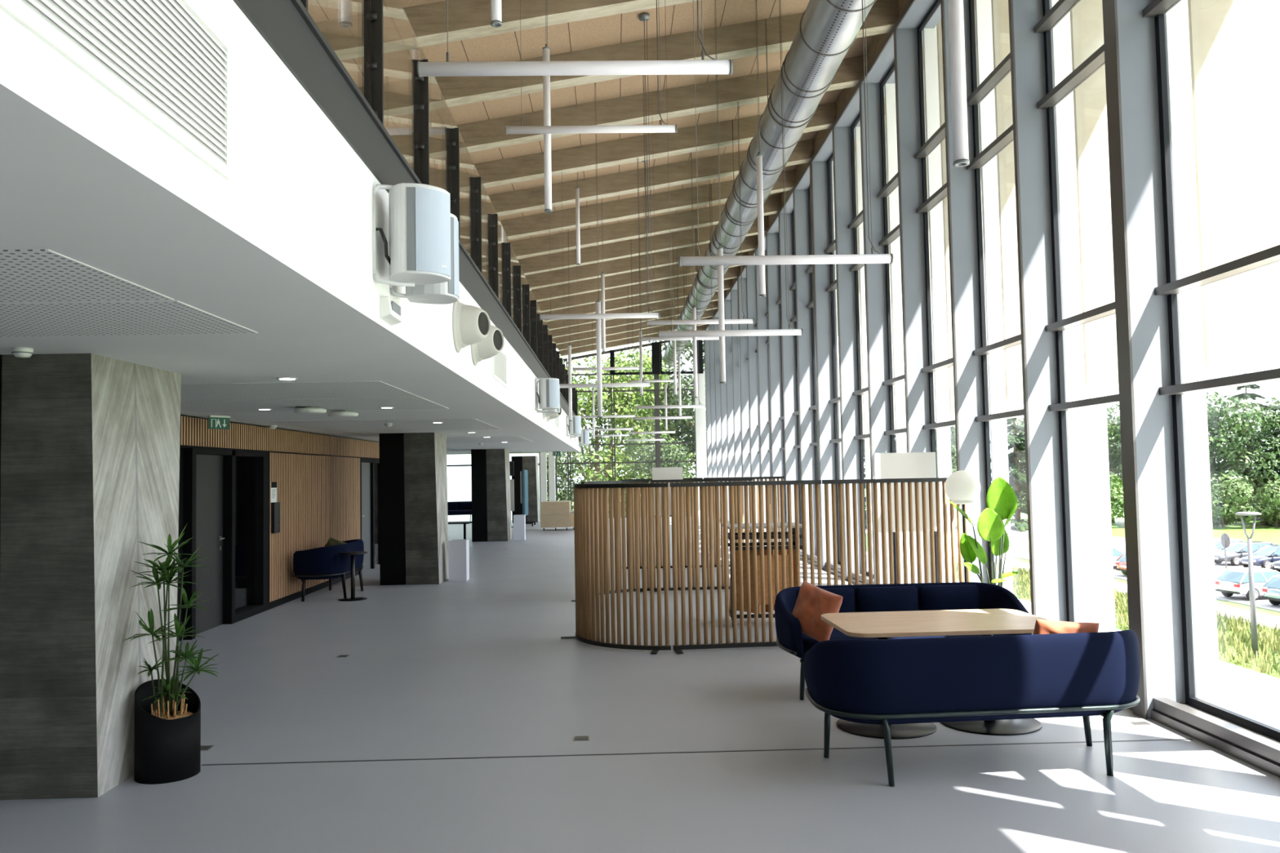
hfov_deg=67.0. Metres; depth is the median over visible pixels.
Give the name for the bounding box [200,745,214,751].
box
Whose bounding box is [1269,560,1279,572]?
car
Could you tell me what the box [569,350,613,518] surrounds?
window
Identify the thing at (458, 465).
window
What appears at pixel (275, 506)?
wall panel
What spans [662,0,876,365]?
ventilation duct
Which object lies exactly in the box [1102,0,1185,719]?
column
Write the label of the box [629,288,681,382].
pendant
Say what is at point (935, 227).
column
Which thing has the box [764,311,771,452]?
window
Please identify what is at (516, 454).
window
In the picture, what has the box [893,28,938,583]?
column
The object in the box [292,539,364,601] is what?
sofa
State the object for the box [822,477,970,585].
screen
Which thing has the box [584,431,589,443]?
grille
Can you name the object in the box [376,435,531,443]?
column
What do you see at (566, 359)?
window
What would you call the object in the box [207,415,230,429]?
exit sign
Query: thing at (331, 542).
cushion
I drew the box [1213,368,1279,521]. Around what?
tree
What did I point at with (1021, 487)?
tree
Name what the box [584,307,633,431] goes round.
pendant
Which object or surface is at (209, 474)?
door
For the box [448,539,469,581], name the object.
waste bin
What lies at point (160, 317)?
ceiling panel
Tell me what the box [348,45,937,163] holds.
ceiling beam
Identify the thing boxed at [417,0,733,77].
pendant
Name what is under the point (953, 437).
tree
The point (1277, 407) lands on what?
tree
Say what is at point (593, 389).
diffuser
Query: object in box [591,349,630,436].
pendant
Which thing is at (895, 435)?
tree
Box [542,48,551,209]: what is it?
diffuser
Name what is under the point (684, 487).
screen
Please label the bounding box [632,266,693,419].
pendant
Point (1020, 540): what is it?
car park
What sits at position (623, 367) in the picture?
diffuser
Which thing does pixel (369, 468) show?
door
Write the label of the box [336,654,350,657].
box
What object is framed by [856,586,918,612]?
cushion
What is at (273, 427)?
smoke detector
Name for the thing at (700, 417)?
column
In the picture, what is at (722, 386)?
column
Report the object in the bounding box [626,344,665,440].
pendant
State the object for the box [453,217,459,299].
grille
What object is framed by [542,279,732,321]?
ceiling beam
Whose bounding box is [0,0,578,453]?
ceiling
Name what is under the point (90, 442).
concrete column
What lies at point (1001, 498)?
potted plant
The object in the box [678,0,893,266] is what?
pendant
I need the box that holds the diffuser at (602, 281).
[600,273,605,351]
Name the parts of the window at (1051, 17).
frame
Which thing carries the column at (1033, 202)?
on the floor
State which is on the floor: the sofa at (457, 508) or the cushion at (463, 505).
the sofa at (457, 508)
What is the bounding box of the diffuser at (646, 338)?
[639,336,719,341]
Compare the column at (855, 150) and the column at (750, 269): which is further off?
the column at (750, 269)
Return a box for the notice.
[271,481,276,502]
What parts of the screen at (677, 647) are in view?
rod, rod, rod, rod, rod, rod, rod, rail, rod, rod, rod, rail, rod, rod, rod, rod, rod, rod, rod, rod, rod, rod, rod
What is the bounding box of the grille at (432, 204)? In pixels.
[414,186,450,276]
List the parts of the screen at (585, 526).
rod, rod, rod, rod, rod, rod, rod, rod, rod, rod, rod, rod, rod, rail, rail, rod, rod, rod, rod, rod, rod, rod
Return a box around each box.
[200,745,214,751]
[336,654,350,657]
[379,296,402,325]
[573,736,590,741]
[1128,721,1152,725]
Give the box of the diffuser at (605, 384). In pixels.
[559,382,650,387]
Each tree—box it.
[546,347,693,509]
[546,445,596,511]
[568,345,695,479]
[620,431,695,517]
[635,339,706,465]
[862,439,865,475]
[863,435,896,526]
[894,422,956,505]
[990,417,1028,532]
[1007,417,1119,510]
[1106,403,1123,523]
[1205,390,1279,504]
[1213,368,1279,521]
[1235,405,1279,526]
[1258,394,1279,480]
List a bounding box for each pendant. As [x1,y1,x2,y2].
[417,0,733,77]
[490,0,502,27]
[505,0,676,134]
[539,77,660,319]
[542,0,552,212]
[559,170,651,387]
[567,229,572,421]
[572,239,639,370]
[575,185,580,265]
[580,291,635,417]
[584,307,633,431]
[591,311,595,439]
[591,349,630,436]
[594,82,602,417]
[600,198,605,352]
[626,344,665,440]
[628,311,675,433]
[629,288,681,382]
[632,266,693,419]
[635,227,706,408]
[638,191,719,341]
[639,256,643,395]
[641,160,650,343]
[646,102,754,324]
[657,0,803,337]
[663,308,667,431]
[671,231,676,395]
[676,248,681,417]
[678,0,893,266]
[690,163,697,398]
[714,0,726,383]
[755,0,765,297]
[947,0,969,167]
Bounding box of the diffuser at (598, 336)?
[595,302,602,416]
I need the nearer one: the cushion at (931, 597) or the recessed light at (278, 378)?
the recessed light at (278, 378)
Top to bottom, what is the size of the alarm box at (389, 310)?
0.108 m
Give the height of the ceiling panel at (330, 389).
0.004 m
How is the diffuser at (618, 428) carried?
attached to the pendant at (628, 428)
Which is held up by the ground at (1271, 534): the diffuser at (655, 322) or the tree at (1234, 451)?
the tree at (1234, 451)
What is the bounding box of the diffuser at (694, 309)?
[692,307,697,396]
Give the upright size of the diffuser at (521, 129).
0.066 m
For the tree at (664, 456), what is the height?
9.067 m
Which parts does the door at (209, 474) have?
handle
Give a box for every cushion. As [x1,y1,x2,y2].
[324,537,346,546]
[447,502,458,510]
[447,509,471,513]
[458,501,471,510]
[791,580,843,641]
[795,587,855,613]
[801,627,1013,650]
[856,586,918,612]
[919,584,979,610]
[1033,619,1099,634]
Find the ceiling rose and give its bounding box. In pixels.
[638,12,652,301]
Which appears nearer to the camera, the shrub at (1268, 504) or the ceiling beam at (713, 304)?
the ceiling beam at (713, 304)
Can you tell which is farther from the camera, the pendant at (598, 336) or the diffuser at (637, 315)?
the pendant at (598, 336)
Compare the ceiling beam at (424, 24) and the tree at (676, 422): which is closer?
the ceiling beam at (424, 24)
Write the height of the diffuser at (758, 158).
1.496 m
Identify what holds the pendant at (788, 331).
hanging from the ceiling at (593, 33)
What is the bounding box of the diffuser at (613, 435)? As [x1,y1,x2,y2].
[591,434,629,436]
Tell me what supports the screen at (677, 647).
on the floor
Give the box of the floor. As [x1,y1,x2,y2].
[0,516,1279,852]
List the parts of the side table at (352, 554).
plate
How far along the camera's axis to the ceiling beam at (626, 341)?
37.78 m
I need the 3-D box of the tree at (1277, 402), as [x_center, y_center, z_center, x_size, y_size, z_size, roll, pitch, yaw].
[80.739,2.476,113.753,15.583,16.714,16.398,-3,-3,31]
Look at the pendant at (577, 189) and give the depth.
16.18 m
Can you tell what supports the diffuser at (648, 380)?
attached to the pendant at (634, 380)
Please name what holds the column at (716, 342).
on the floor
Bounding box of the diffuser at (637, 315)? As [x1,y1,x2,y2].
[540,312,658,319]
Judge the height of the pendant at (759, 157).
3.730 m
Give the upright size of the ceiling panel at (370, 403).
0.004 m
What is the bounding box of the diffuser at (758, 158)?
[755,155,765,294]
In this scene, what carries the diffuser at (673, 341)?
attached to the pendant at (674, 329)
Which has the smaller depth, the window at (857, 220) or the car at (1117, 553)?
the window at (857, 220)
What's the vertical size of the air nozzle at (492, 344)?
0.390 m
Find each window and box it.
[446,453,471,521]
[509,452,540,519]
[540,452,555,502]
[555,358,569,501]
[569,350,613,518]
[613,342,656,480]
[657,340,696,517]
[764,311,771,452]
[776,248,786,542]
[790,211,801,545]
[805,186,817,479]
[824,153,840,564]
[848,113,873,577]
[877,62,906,583]
[914,0,955,582]
[966,0,1023,584]
[1034,0,1119,622]
[1142,0,1279,741]
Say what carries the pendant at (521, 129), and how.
hanging from the ceiling at (593, 33)
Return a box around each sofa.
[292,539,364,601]
[447,501,471,521]
[774,582,1031,700]
[803,629,1140,786]
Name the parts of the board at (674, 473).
panel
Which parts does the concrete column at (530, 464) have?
black panel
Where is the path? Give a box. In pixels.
[865,528,1279,629]
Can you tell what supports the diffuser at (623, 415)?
attached to the pendant at (630, 415)
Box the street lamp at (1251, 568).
[1235,511,1262,658]
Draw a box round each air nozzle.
[452,299,490,352]
[471,324,504,365]
[542,413,555,419]
[546,405,561,422]
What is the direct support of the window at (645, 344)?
on the floor
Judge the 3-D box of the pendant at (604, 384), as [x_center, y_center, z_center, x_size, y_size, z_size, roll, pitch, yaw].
[-0.612,-2.627,15.408,1.510,4.028,0.072,-1,-3,-2]
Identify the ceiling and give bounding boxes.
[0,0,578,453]
[233,0,937,266]
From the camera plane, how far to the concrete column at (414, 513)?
15.85 m
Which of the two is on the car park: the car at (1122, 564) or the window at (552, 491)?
the car at (1122, 564)
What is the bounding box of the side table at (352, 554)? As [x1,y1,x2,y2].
[337,551,368,601]
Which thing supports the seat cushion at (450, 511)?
on the sofa at (457, 508)
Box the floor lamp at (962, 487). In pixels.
[944,470,980,582]
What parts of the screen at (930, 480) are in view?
rod, rod, rod, rod, rod, rod, rod, rod, rod, rail, rod, rod, rod, rod, rod, rod, rod, rod, rod, rod, rod, rod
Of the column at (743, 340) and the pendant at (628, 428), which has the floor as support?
the column at (743, 340)
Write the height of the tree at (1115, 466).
14.435 m
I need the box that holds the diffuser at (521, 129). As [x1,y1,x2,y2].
[506,124,675,133]
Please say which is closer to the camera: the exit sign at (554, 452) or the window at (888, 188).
the window at (888, 188)
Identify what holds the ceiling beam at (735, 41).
attached to the ceiling at (593, 33)
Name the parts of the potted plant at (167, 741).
stem, stem, stem, stem, stem, stem, pot, stem, stem, stem, stem, stem, stem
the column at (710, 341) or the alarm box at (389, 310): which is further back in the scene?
the column at (710, 341)
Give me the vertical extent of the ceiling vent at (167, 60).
0.410 m
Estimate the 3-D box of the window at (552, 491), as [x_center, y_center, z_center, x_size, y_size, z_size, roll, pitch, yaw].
[-3.685,0.589,38.486,0.570,6.200,0.300,-1,-3,-2]
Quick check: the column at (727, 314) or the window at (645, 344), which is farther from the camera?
the window at (645, 344)
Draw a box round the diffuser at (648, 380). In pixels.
[630,379,678,382]
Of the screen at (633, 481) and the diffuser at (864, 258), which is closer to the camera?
the diffuser at (864, 258)
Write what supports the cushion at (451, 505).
on the sofa at (457, 508)
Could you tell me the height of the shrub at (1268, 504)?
5.034 m
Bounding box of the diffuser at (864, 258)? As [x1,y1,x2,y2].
[680,253,891,266]
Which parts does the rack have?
wooden panel, wooden panel, wooden panel, wooden panel, wooden panel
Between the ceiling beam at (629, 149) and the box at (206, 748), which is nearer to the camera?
the box at (206, 748)
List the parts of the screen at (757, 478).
rod, rod, rod, rod, rail, rod, rod, rod, rod, rod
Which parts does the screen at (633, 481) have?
rod, rod, rod, rod, rail, rod, rod, rail, rod, rod, rod, rod, rod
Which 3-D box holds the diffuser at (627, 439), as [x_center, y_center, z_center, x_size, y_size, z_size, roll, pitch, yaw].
[0.236,0.530,37.939,1.496,0.066,0.066,-1,-3,-2]
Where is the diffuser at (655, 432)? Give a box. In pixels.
[629,431,675,433]
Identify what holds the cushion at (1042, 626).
on the sofa at (886, 682)
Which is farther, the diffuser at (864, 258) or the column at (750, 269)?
the column at (750, 269)
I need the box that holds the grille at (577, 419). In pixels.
[574,416,581,433]
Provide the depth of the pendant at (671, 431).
31.52 m
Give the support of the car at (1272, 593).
on the car park
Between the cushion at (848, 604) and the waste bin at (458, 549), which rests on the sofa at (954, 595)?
the cushion at (848, 604)
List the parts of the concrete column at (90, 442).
black panel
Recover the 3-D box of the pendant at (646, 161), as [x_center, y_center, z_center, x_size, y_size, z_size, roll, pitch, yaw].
[0.119,-2.923,16.571,0.130,3.400,0.130,-1,-3,-2]
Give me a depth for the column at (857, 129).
15.42 m
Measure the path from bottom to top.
0.300 m
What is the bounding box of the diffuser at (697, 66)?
[419,59,730,76]
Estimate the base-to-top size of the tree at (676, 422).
17.436 m
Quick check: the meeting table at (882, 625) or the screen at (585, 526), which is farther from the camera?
the screen at (585, 526)
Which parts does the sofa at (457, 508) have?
seat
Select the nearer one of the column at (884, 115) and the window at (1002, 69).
the window at (1002, 69)
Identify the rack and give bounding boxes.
[722,522,803,627]
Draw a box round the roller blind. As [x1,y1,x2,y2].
[1187,0,1279,369]
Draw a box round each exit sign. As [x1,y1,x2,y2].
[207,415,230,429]
[552,450,560,455]
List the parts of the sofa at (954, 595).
rail, leg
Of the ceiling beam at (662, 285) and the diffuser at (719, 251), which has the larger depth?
the ceiling beam at (662, 285)
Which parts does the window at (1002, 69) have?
frame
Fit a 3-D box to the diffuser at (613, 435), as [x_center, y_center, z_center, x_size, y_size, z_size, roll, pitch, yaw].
[-1.149,0.350,37.411,1.486,0.066,0.066,-1,-3,-2]
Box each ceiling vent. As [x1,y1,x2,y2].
[0,0,231,180]
[493,349,506,387]
[555,417,559,429]
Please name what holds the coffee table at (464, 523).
on the floor
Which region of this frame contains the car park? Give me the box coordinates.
[954,525,1279,613]
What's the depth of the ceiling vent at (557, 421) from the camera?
18.98 m
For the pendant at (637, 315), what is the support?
hanging from the ceiling at (593, 33)
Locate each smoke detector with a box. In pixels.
[11,347,34,357]
[268,425,277,429]
[384,422,392,426]
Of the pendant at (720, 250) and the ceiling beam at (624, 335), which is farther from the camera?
the ceiling beam at (624, 335)
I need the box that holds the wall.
[176,448,375,641]
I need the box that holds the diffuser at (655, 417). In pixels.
[633,416,692,419]
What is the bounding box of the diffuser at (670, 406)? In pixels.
[636,404,705,408]
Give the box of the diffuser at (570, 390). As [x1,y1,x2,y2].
[568,345,572,420]
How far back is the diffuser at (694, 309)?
16.02 m
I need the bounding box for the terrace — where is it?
[866,551,1279,729]
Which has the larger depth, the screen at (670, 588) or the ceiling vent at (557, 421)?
the ceiling vent at (557, 421)
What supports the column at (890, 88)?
attached to the ceiling beam at (489, 134)
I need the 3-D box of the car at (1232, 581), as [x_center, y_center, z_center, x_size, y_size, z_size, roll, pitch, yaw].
[30.963,7.785,48.091,4.130,1.460,2.160,-1,-3,-10]
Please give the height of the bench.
0.909 m
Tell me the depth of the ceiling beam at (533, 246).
20.62 m
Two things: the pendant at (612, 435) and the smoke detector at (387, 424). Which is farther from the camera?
the pendant at (612, 435)
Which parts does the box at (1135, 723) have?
lid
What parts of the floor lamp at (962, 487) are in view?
globe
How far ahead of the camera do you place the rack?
10.92 m
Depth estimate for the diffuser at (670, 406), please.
20.95 m
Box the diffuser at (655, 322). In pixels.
[647,319,753,324]
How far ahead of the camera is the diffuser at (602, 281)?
18.44 m
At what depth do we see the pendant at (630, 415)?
26.58 m
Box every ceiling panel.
[0,300,257,337]
[180,381,418,400]
[180,396,448,413]
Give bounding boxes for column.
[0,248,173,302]
[0,353,181,799]
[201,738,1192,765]
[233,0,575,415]
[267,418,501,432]
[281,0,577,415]
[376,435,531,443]
[379,432,448,585]
[471,448,511,542]
[511,456,539,523]
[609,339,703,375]
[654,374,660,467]
[694,371,706,516]
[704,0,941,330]
[704,339,711,506]
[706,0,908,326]
[708,324,716,508]
[713,317,722,506]
[720,316,728,520]
[724,299,734,524]
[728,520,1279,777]
[730,289,742,477]
[737,278,751,532]
[746,265,760,532]
[755,250,773,532]
[765,233,786,542]
[777,213,801,545]
[792,189,817,555]
[809,160,838,569]
[830,160,842,479]
[831,126,866,581]
[854,126,873,573]
[854,150,895,432]
[858,83,895,584]
[884,83,911,583]
[884,115,895,427]
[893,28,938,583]
[922,25,952,582]
[923,70,955,422]
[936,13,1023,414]
[940,0,989,583]
[974,0,1013,593]
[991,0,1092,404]
[1008,0,1066,634]
[1048,0,1094,622]
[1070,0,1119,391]
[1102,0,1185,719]
[1164,0,1221,706]
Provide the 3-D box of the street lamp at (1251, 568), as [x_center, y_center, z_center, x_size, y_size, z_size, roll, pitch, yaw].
[21.208,5.478,33.530,0.800,5.040,0.800,-1,-3,-2]
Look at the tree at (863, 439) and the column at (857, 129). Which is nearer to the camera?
the column at (857, 129)
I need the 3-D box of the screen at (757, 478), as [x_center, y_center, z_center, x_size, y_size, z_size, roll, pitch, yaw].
[1.916,1.750,17.761,1.480,1.639,0.220,-1,-3,-2]
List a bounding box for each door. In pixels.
[182,448,269,639]
[360,458,379,572]
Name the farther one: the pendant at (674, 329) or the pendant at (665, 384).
the pendant at (665, 384)
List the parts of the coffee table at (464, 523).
leg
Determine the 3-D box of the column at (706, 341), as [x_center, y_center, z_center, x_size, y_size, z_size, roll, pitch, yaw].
[2.755,-0.093,37.794,0.330,7.260,0.164,-1,-3,-2]
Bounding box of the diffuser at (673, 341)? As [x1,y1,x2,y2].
[672,329,676,394]
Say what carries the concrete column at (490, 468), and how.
on the floor
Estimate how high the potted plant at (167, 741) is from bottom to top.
1.492 m
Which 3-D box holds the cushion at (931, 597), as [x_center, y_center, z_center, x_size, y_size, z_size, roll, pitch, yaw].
[2.554,1.465,7.921,0.517,0.325,0.088,-1,-3,-3]
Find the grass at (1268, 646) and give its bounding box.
[955,561,1279,675]
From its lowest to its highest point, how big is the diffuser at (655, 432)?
0.066 m
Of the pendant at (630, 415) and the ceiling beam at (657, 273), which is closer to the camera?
the ceiling beam at (657, 273)
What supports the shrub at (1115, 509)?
on the ground at (1271, 534)
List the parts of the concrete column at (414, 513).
black panel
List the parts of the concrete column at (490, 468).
black panel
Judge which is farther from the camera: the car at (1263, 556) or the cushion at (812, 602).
the car at (1263, 556)
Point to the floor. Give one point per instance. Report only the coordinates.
(480, 666)
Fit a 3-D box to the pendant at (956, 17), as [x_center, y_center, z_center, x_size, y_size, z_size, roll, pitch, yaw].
[1.424,-3.295,4.506,0.072,4.210,0.072,-1,-3,-2]
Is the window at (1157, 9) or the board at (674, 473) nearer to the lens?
the window at (1157, 9)
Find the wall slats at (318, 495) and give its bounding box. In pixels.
[179,414,379,608]
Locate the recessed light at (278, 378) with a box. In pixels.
[275,377,297,380]
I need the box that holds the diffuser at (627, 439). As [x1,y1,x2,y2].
[626,439,665,440]
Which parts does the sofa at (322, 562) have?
leg, rail, seat, leg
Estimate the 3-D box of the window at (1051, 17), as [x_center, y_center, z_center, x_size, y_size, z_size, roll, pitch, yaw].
[3.632,-1.630,7.746,0.130,7.160,1.560,-1,-3,-2]
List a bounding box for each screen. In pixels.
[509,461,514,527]
[520,470,535,526]
[560,483,671,653]
[571,480,649,601]
[620,477,702,568]
[649,478,752,591]
[669,480,822,653]
[703,476,784,568]
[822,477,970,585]
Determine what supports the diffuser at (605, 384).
attached to the pendant at (604, 384)
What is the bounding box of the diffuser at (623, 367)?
[573,366,639,370]
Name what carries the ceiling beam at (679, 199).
attached to the ceiling at (593, 33)
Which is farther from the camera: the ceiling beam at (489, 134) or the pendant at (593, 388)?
the pendant at (593, 388)
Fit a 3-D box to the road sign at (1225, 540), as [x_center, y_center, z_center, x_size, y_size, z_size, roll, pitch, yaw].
[33.661,7.488,55.527,0.080,2.720,0.840,-1,-3,-2]
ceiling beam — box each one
[261,0,699,60]
[311,0,974,124]
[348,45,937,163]
[386,97,885,192]
[459,138,855,222]
[460,168,795,247]
[460,215,768,283]
[463,234,757,295]
[466,194,781,265]
[511,309,715,346]
[531,251,747,302]
[537,266,739,312]
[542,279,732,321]
[546,289,725,330]
[550,300,718,337]
[555,317,710,351]
[559,324,706,356]
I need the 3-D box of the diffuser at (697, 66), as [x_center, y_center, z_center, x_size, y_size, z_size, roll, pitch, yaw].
[-0.309,-1.729,4.665,1.486,0.066,0.066,-1,-3,-2]
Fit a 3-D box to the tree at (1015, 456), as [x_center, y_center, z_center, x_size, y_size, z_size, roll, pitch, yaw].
[40.426,3.221,105.217,11.253,17.148,11.238,0,-3,-18]
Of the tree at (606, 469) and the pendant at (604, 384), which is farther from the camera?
the tree at (606, 469)
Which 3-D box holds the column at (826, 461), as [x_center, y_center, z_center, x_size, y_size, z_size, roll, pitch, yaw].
[3.289,-1.112,17.186,0.330,7.260,0.164,-1,-3,-2]
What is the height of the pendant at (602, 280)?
2.968 m
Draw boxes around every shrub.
[1109,483,1124,519]
[1210,475,1257,527]
[1244,479,1279,527]
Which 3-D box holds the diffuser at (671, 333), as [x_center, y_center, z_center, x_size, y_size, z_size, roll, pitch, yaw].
[0.952,-0.982,10.169,1.496,0.066,0.066,-1,-3,-2]
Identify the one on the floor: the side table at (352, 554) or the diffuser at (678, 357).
the side table at (352, 554)
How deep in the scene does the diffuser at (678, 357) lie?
23.69 m
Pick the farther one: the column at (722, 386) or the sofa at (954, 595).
the column at (722, 386)
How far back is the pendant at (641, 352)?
22.45 m
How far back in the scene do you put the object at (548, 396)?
13.80 m
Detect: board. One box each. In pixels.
[652,466,682,582]
[873,452,937,583]
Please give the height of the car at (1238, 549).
1.460 m
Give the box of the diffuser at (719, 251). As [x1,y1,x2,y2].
[716,248,725,382]
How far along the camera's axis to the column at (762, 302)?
23.99 m
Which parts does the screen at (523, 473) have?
felt panel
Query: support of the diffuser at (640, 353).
attached to the pendant at (641, 352)
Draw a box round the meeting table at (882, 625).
[820,608,1048,739]
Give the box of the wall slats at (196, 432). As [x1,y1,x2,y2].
[179,415,379,458]
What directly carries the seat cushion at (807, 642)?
on the sofa at (954, 595)
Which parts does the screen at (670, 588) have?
rod, rod, rod, rod, rod, rod, rod, rail, rod, rod, rail, rod, rod, rod, rod, rod, rod, rod, rod, rod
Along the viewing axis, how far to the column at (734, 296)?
29.15 m
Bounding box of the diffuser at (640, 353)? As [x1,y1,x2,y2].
[639,330,643,394]
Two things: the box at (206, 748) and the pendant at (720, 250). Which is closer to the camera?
the box at (206, 748)
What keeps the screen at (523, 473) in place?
on the floor
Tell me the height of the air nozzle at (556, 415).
0.390 m
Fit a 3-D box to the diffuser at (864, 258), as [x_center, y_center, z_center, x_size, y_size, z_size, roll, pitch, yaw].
[1.037,-1.185,6.876,1.496,0.066,0.066,-1,-3,-2]
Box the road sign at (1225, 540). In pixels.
[1220,533,1230,568]
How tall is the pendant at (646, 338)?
3.189 m
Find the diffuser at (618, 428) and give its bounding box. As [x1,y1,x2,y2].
[584,427,633,431]
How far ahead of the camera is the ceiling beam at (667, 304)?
30.93 m
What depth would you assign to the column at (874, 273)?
13.70 m
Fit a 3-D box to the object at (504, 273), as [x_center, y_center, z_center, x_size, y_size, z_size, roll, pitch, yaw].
[-1.602,-1.290,15.499,0.090,1.250,28.598,-1,-3,-2]
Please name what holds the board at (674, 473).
on the floor
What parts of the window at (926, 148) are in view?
frame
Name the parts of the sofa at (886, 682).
leg, rail, seat, leg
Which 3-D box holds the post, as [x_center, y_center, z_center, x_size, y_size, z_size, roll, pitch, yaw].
[4.853,0.906,10.297,0.220,12.500,0.200,-1,-3,-2]
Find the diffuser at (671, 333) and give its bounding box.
[659,328,801,337]
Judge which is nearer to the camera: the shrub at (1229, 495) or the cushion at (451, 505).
the cushion at (451, 505)
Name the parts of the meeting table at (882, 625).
plate, plate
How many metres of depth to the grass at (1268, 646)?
36.71 m
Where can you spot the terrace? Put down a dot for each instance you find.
(1248, 693)
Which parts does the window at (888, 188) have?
frame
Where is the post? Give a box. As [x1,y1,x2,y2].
[1085,390,1115,632]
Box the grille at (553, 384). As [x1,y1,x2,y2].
[548,379,559,407]
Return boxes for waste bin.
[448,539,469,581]
[513,515,525,540]
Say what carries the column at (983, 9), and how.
attached to the ceiling beam at (424, 24)
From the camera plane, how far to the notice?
13.30 m
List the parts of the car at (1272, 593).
number plate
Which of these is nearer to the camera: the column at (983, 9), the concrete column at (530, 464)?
the column at (983, 9)
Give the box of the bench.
[540,500,573,530]
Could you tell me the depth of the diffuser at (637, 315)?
12.14 m
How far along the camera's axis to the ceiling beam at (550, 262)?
22.34 m
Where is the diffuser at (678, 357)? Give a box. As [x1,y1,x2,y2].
[677,355,681,416]
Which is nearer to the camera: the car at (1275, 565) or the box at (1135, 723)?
the box at (1135, 723)
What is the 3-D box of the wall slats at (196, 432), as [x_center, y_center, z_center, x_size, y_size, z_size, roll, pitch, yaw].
[-5.122,0.281,15.341,0.030,0.315,12.926,-1,-3,-2]
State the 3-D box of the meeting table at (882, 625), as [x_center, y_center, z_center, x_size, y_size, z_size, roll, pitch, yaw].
[2.025,1.669,6.540,1.440,0.712,0.910,-1,-3,-3]
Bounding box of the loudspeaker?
[372,182,459,304]
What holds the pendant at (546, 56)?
hanging from the ceiling at (593, 33)
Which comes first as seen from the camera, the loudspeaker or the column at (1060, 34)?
the loudspeaker
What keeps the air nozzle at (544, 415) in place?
attached to the ceiling at (280, 250)
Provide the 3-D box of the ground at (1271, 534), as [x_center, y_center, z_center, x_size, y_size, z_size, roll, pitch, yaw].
[71.213,13.056,151.431,650.000,0.300,540.000,-1,-3,-2]
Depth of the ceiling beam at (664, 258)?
24.05 m
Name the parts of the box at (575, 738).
lid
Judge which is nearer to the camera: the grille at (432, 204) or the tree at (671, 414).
the grille at (432, 204)
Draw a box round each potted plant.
[123,525,219,784]
[946,476,1018,586]
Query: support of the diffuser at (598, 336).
attached to the pendant at (598, 336)
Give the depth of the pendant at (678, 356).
23.71 m
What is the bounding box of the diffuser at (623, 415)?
[581,414,635,417]
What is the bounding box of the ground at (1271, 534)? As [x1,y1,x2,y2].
[557,488,1279,679]
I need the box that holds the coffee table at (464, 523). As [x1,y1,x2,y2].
[448,521,471,539]
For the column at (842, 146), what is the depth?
15.41 m
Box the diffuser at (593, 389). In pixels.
[591,388,595,438]
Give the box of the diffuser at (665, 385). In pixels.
[664,383,667,430]
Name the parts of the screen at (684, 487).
rod, rod, rod, rod, rail, rail, rod, rod, rod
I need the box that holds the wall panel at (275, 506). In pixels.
[271,502,280,533]
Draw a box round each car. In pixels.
[1112,547,1123,567]
[1115,551,1126,575]
[1213,538,1243,553]
[1213,541,1273,566]
[1214,567,1279,600]
[1237,544,1279,568]
[1262,574,1279,604]
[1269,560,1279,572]
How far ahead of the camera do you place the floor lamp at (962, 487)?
8.81 m
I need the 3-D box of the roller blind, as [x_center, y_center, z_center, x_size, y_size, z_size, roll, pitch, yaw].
[4.368,-2.931,6.913,0.900,5.050,0.050,-1,-3,-2]
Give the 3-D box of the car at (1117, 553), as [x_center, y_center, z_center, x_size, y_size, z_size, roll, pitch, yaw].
[30.279,8.525,62.960,4.130,1.460,2.160,-1,-3,-10]
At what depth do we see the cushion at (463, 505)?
37.60 m
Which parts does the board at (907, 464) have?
panel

